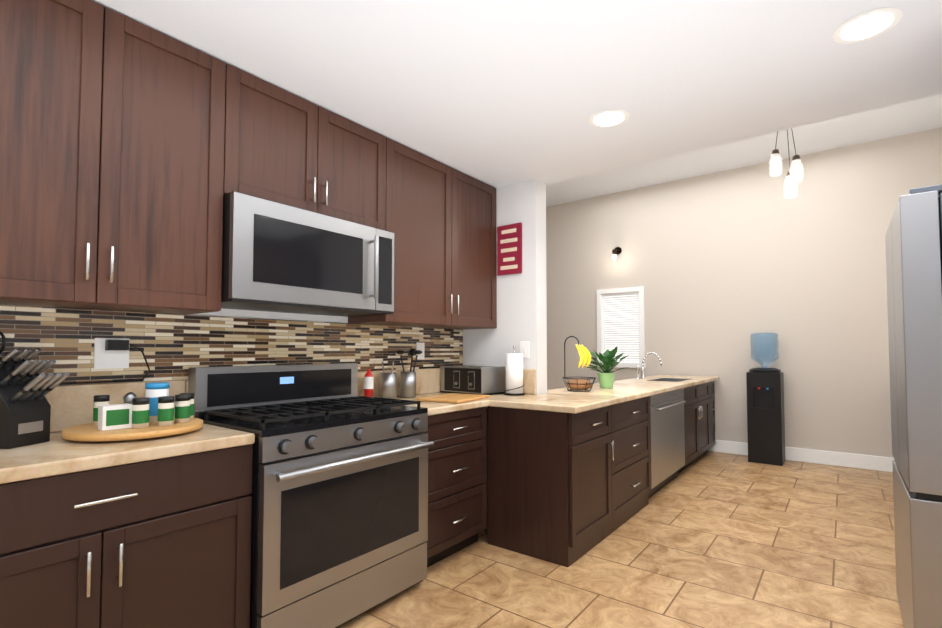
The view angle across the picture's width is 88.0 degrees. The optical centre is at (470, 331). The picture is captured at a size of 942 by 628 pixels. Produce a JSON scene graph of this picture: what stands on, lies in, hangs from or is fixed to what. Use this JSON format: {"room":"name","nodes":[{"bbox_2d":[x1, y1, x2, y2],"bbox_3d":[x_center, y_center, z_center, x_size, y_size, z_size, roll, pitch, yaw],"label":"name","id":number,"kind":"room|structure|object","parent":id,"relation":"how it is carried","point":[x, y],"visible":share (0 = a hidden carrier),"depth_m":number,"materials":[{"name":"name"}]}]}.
{"room":"kitchen","nodes":[
{"label":"kitchen","id":0,"kind":"room"},
{"bbox_2d":[12,305,461,396],"bbox_3d":[-1.626,0.064,1.944,0.100,2.470,5.290,-2,-3,37],"label":"wall","id":1,"kind":"structure","parent":0,"point":[236,313],"depth_m":2.60,"materials":[{"name":"paint"}]},
{"bbox_2d":[0,0,243,314],"bbox_3d":[-1.450,-0.634,1.835,0.337,1.077,0.994,-2,-3,37],"label":"upper cabinet","id":2,"kind":"object","parent":1,"relation":"attached to","point":[132,152],"depth_m":1.76,"materials":[{"name":"brown wood"}]},
{"bbox_2d":[0,305,462,384],"bbox_3d":[-1.276,0.072,2.309,0.010,0.297,3.976,-2,-3,37],"label":"backsplash","id":3,"kind":"structure","parent":1,"relation":"attached to","point":[174,346],"depth_m":2.30,"materials":[{"name":"tile"}]},
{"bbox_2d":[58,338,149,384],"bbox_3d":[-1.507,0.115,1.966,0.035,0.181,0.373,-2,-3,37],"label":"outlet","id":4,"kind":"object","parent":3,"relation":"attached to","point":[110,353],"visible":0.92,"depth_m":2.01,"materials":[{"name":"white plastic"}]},
{"bbox_2d":[416,342,424,358],"bbox_3d":[-0.361,0.136,3.487,0.008,0.120,0.080,-2,-3,37],"label":"electrical outlet plate","id":5,"kind":"object","parent":3,"relation":"attached to","point":[420,346],"visible":0.76,"depth_m":3.48,"materials":[{"name":"white plastic"}]},
{"bbox_2d":[244,71,391,230],"bbox_3d":[-0.905,-0.860,2.557,0.337,0.572,0.923,-2,-3,37],"label":"upper cabinet","id":6,"kind":"object","parent":1,"relation":"attached to","point":[299,153],"depth_m":2.42,"materials":[{"name":"brown wood"}]},
{"bbox_2d":[221,191,393,316],"bbox_3d":[-0.852,-0.341,2.498,0.468,0.460,0.919,-2,-3,37],"label":"over-the-range microwave","id":7,"kind":"object","parent":6,"relation":"attached to","point":[280,257],"visible":0.96,"depth_m":2.29,"materials":[{"name":"silver metal"}]},
{"bbox_2d":[348,140,459,327],"bbox_3d":[-0.443,-0.585,3.151,0.337,1.077,0.719,-2,-3,37],"label":"upper cabinet","id":8,"kind":"object","parent":1,"relation":"attached to","point":[424,192],"depth_m":3.08,"materials":[{"name":"brown wood"}]},
{"bbox_2d":[443,172,496,329],"bbox_3d":[-0.118,-0.569,3.576,0.337,1.077,0.597,-2,-3,37],"label":"upper cabinet","id":9,"kind":"object","parent":1,"relation":"attached to","point":[478,242],"depth_m":3.53,"materials":[{"name":"brown wood"}]},
{"bbox_2d":[463,178,546,394],"bbox_3d":[0.244,0.131,3.748,0.680,2.470,0.150,-2,-3,37],"label":"wall","id":10,"kind":"structure","parent":0,"point":[522,306],"depth_m":3.59,"materials":[{"name":"paint"}]},
{"bbox_2d":[497,223,521,275],"bbox_3d":[0.287,-0.614,3.634,0.210,0.370,0.020,-2,-3,37],"label":"sign","id":11,"kind":"object","parent":10,"relation":"attached to","point":[509,249],"visible":1,"depth_m":3.62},
{"bbox_2d":[520,341,529,357],"bbox_3d":[0.389,0.128,3.534,0.080,0.120,0.010,-2,-3,37],"label":"switch plate","id":12,"kind":"object","parent":10,"relation":"attached to","point":[525,348],"visible":0.9,"depth_m":3.53,"materials":[{"name":"white plastic"}]},
{"bbox_2d":[92,0,941,187],"bbox_3d":[-0.187,-1.725,0.928,3.700,1.030,5.320,-2,-3,37],"label":"ceiling","id":13,"kind":"structure","parent":0,"point":[496,93],"depth_m":2.14,"materials":[{"name":"paint"}]},
{"bbox_2d":[589,109,629,127],"bbox_3d":[0.741,-1.144,2.616,0.210,0.005,0.210,-2,-3,37],"label":"recessed light","id":14,"kind":"object","parent":13,"relation":"in","point":[609,118],"visible":1,"depth_m":2.61,"materials":[{"name":"paint"}]},
{"bbox_2d":[833,8,902,43],"bbox_3d":[1.518,-1.171,1.871,0.210,0.005,0.210,-2,-3,37],"label":"recessed light","id":15,"kind":"object","parent":13,"relation":"in","point":[868,25],"visible":1,"depth_m":1.86,"materials":[{"name":"paint"}]},
{"bbox_2d":[337,451,903,627],"bbox_3d":[-0.074,1.383,2.856,6.200,0.100,8.700,-2,-3,37],"label":"floor","id":16,"kind":"structure","parent":0,"point":[710,539],"depth_m":2.74,"materials":[{"name":"tile"}]},
{"bbox_2d":[0,444,252,627],"bbox_3d":[-1.381,0.854,1.639,0.617,0.868,1.003,-2,-3,37],"label":"base cabinet","id":17,"kind":"object","parent":16,"relation":"on","point":[161,543],"depth_m":1.55,"materials":[{"name":"brown wood"}]},
{"bbox_2d":[0,368,491,483],"bbox_3d":[-1.014,0.325,2.106,0.660,0.220,3.987,-2,-3,37],"label":"countertop","id":18,"kind":"structure","parent":17,"relation":"on","point":[71,406],"depth_m":1.76,"materials":[{"name":"stone"}]},
{"bbox_2d":[0,331,69,448],"bbox_3d":[-1.527,0.185,1.634,0.311,0.378,0.133,0,-2,8],"label":"knife block","id":19,"kind":"object","parent":18,"relation":"on","point":[26,385],"visible":1,"depth_m":1.61,"materials":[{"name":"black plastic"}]},
{"bbox_2d":[62,382,202,440],"bbox_3d":[-1.270,0.292,1.859,0.440,0.183,0.440,-2,-3,37],"label":"lazy susan","id":20,"kind":"object","parent":18,"relation":"on","point":[150,414],"visible":1,"depth_m":1.78,"materials":[{"name":"brown wood"}]},
{"bbox_2d":[364,369,373,396],"bbox_3d":[-0.632,0.328,3.013,0.058,0.197,0.058,-2,-3,37],"label":"bottle","id":21,"kind":"object","parent":18,"relation":"on","point":[368,383],"visible":0.96,"depth_m":2.99,"materials":[{"name":"red plastic"}]},
{"bbox_2d":[380,362,396,398],"bbox_3d":[-0.529,0.310,3.124,0.104,0.241,0.104,-2,-3,37],"label":"utensil holder","id":22,"kind":"object","parent":18,"relation":"on","point":[388,382],"visible":0.92,"depth_m":3.08,"materials":[{"name":"silver metal"}]},
{"bbox_2d":[396,348,421,397],"bbox_3d":[-0.397,0.272,3.251,0.157,0.326,0.183,-2,-3,37],"label":"utensil holder","id":23,"kind":"object","parent":18,"relation":"on","point":[408,385],"visible":1,"depth_m":3.21,"materials":[{"name":"silver metal"}]},
{"bbox_2d":[416,393,489,402],"bbox_3d":[-0.106,0.423,3.130,0.300,0.016,0.420,-1,-2,29],"label":"cutting board","id":24,"kind":"object","parent":18,"relation":"on","point":[453,398],"visible":0.98,"depth_m":3.07,"materials":[{"name":"brown wood"}]},
{"bbox_2d":[440,365,505,394],"bbox_3d":[0.007,0.349,3.578,0.410,0.196,0.285,-2,-3,43],"label":"toaster","id":25,"kind":"object","parent":18,"relation":"on","point":[472,379],"visible":0.98,"depth_m":3.46,"materials":[{"name":"silver metal"}]},
{"bbox_2d":[504,346,524,394],"bbox_3d":[0.308,0.270,3.455,0.150,0.346,0.150,-2,-3,37],"label":"paper towel","id":26,"kind":"object","parent":18,"relation":"on","point":[514,373],"visible":0.98,"depth_m":3.40,"materials":[{"name":"paper"}]},
{"bbox_2d":[188,363,433,627],"bbox_3d":[-0.734,0.742,2.367,0.714,1.146,0.923,-2,-3,37],"label":"range","id":27,"kind":"object","parent":16,"relation":"on","point":[339,526],"visible":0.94,"depth_m":2.17,"materials":[{"name":"silver metal"}]},
{"bbox_2d":[424,407,486,566],"bbox_3d":[-0.319,0.905,3.028,0.617,0.868,0.630,-2,-3,37],"label":"base cabinet","id":28,"kind":"object","parent":16,"relation":"on","point":[457,459],"depth_m":2.84,"materials":[{"name":"brown wood"}]},
{"bbox_2d":[487,406,606,566],"bbox_3d":[0.483,0.909,3.123,0.578,0.868,0.494,-2,-3,37],"label":"base cabinet","id":29,"kind":"object","parent":16,"relation":"on","point":[566,489],"depth_m":2.92,"materials":[{"name":"brown wood"}]},
{"bbox_2d":[492,368,718,413],"bbox_3d":[1.508,0.413,4.490,0.686,0.220,3.940,-2,-3,37],"label":"countertop","id":30,"kind":"structure","parent":29,"relation":"on","point":[562,400],"depth_m":3.47,"materials":[{"name":"stone"}]},
{"bbox_2d":[562,336,595,391],"bbox_3d":[0.832,0.241,3.754,0.255,0.423,0.255,-2,-3,37],"label":"fruit basket","id":31,"kind":"object","parent":30,"relation":"on","point":[583,383],"visible":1,"depth_m":3.70,"materials":[{"name":"metal"}]},
{"bbox_2d":[585,347,628,387],"bbox_3d":[1.154,0.291,4.064,0.370,0.348,0.467,-2,-3,37],"label":"potted plant","id":32,"kind":"object","parent":30,"relation":"on","point":[606,376],"visible":1,"depth_m":4.02,"materials":[{"name":"green plant"}]},
{"bbox_2d":[636,352,661,379],"bbox_3d":[1.903,0.362,5.243,0.240,0.294,0.268,-2,-3,37],"label":"faucet","id":33,"kind":"object","parent":30,"relation":"on","point":[642,369],"visible":0.98,"depth_m":5.34,"materials":[{"name":"silver metal"}]},
{"bbox_2d":[646,378,689,381],"bbox_3d":[2.144,0.593,5.244,0.332,0.156,0.692,-2,-3,37],"label":"sink basin","id":34,"kind":"object","parent":30,"relation":"in","point":[672,379],"visible":0.08,"depth_m":5.53,"materials":[{"name":"silver metal"}]},
{"bbox_2d":[607,396,650,535],"bbox_3d":[0.953,0.933,3.764,0.610,0.868,0.771,-2,-3,37],"label":"base cabinet","id":35,"kind":"object","parent":16,"relation":"on","point":[628,426],"depth_m":3.49,"materials":[{"name":"brown wood"}]},
{"bbox_2d":[647,388,685,497],"bbox_3d":[1.532,0.960,4.458,0.626,0.864,1.030,-2,-3,37],"label":"dishwasher","id":36,"kind":"object","parent":16,"relation":"on","point":[667,446],"visible":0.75,"depth_m":4.23,"materials":[{"name":"silver metal"}]},
{"bbox_2d":[677,397,702,473],"bbox_3d":[2.035,1.059,5.176,0.610,0.720,0.512,-2,-3,37],"label":"base cabinet","id":37,"kind":"object","parent":16,"relation":"on","point":[693,424],"depth_m":5.00,"materials":[{"name":"brown wood"}]},
{"bbox_2d":[684,393,706,454],"bbox_3d":[2.221,1.068,5.418,0.610,0.720,0.326,-2,-3,37],"label":"base cabinet","id":38,"kind":"object","parent":16,"relation":"on","point":[702,396],"depth_m":5.39,"materials":[{"name":"brown wood"}]},
{"bbox_2d":[684,382,710,451],"bbox_3d":[2.408,1.003,5.665,0.610,0.868,0.290,-2,-3,37],"label":"base cabinet","id":39,"kind":"object","parent":16,"relation":"on","point":[705,387],"depth_m":5.54,"materials":[{"name":"brown wood"}]},
{"bbox_2d":[711,381,716,446],"bbox_3d":[2.571,1.011,5.879,0.610,0.868,0.367,-2,-3,37],"label":"base cabinet","id":40,"kind":"object","parent":16,"relation":"on","point":[713,437],"depth_m":5.77,"materials":[{"name":"brown wood"}]},
{"bbox_2d":[746,332,784,465],"bbox_3d":[3.256,0.716,5.394,0.320,1.422,0.344,-2,-3,37],"label":"water cooler","id":41,"kind":"object","parent":16,"relation":"on","point":[765,415],"visible":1,"depth_m":5.29,"materials":[{"name":"black plastic"}]},
{"bbox_2d":[750,332,778,367],"bbox_3d":[3.263,0.201,5.422,0.270,0.390,0.270,-2,-3,37],"label":"bottle","id":42,"kind":"object","parent":41,"relation":"on","point":[764,346],"depth_m":5.32,"materials":[{"name":"blue plastic"}]},
{"bbox_2d":[885,184,941,627],"bbox_3d":[2.175,0.384,1.833,0.860,1.822,0.790,-2,-3,37],"label":"refrigerator","id":43,"kind":"object","parent":16,"relation":"on","point":[913,239],"visible":1,"depth_m":1.77,"materials":[{"name":"silver metal"}]},
{"bbox_2d":[546,127,941,457],"bbox_3d":[2.537,-0.239,6.334,6.000,3.400,0.100,-2,-3,37],"label":"wall","id":44,"kind":"structure","parent":0,"point":[721,267],"depth_m":5.66,"materials":[{"name":"paint"}]},
{"bbox_2d":[612,247,621,259],"bbox_3d":[1.970,-1.069,6.627,0.100,0.199,0.171,-2,-3,37],"label":"lamp","id":45,"kind":"object","parent":44,"relation":"attached to","point":[616,250],"visible":1,"depth_m":6.58,"materials":[{"name":"brown metal"}]},
{"bbox_2d":[596,286,645,367],"bbox_3d":[2.051,-0.056,6.671,0.670,1.080,0.125,-2,-3,37],"label":"window unit","id":46,"kind":"structure","parent":44,"relation":"in","point":[602,305],"depth_m":6.65,"materials":[{"name":"paint"}]},
{"bbox_2d":[708,440,894,471],"bbox_3d":[2.489,1.386,6.235,5.970,0.145,0.020,-2,-3,37],"label":"baseboard","id":47,"kind":"structure","parent":44,"relation":"attached to","point":[871,462],"depth_m":5.22,"materials":[{"name":"paint"}]},
{"bbox_2d":[546,94,941,206],"bbox_3d":[1.502,-2.038,5.045,6.000,0.100,3.510,-2,-3,37],"label":"ceiling","id":48,"kind":"structure","parent":0,"point":[913,116],"depth_m":5.26,"materials":[{"name":"paint"}]},
{"bbox_2d":[769,128,802,197],"bbox_3d":[2.702,-1.589,4.186,0.244,0.860,0.182,-2,-3,37],"label":"pendant light","id":49,"kind":"object","parent":48,"relation":"hanging from","point":[794,175],"visible":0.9,"depth_m":4.17,"materials":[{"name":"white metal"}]},
{"label":"outside","id":50,"kind":"structure","parent":0,"visible":0},
{"bbox_2d":[605,295,638,361],"bbox_3d":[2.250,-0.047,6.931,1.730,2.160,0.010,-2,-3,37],"label":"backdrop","id":51,"kind":"structure","parent":50,"point":[622,327],"depth_m":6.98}
]}

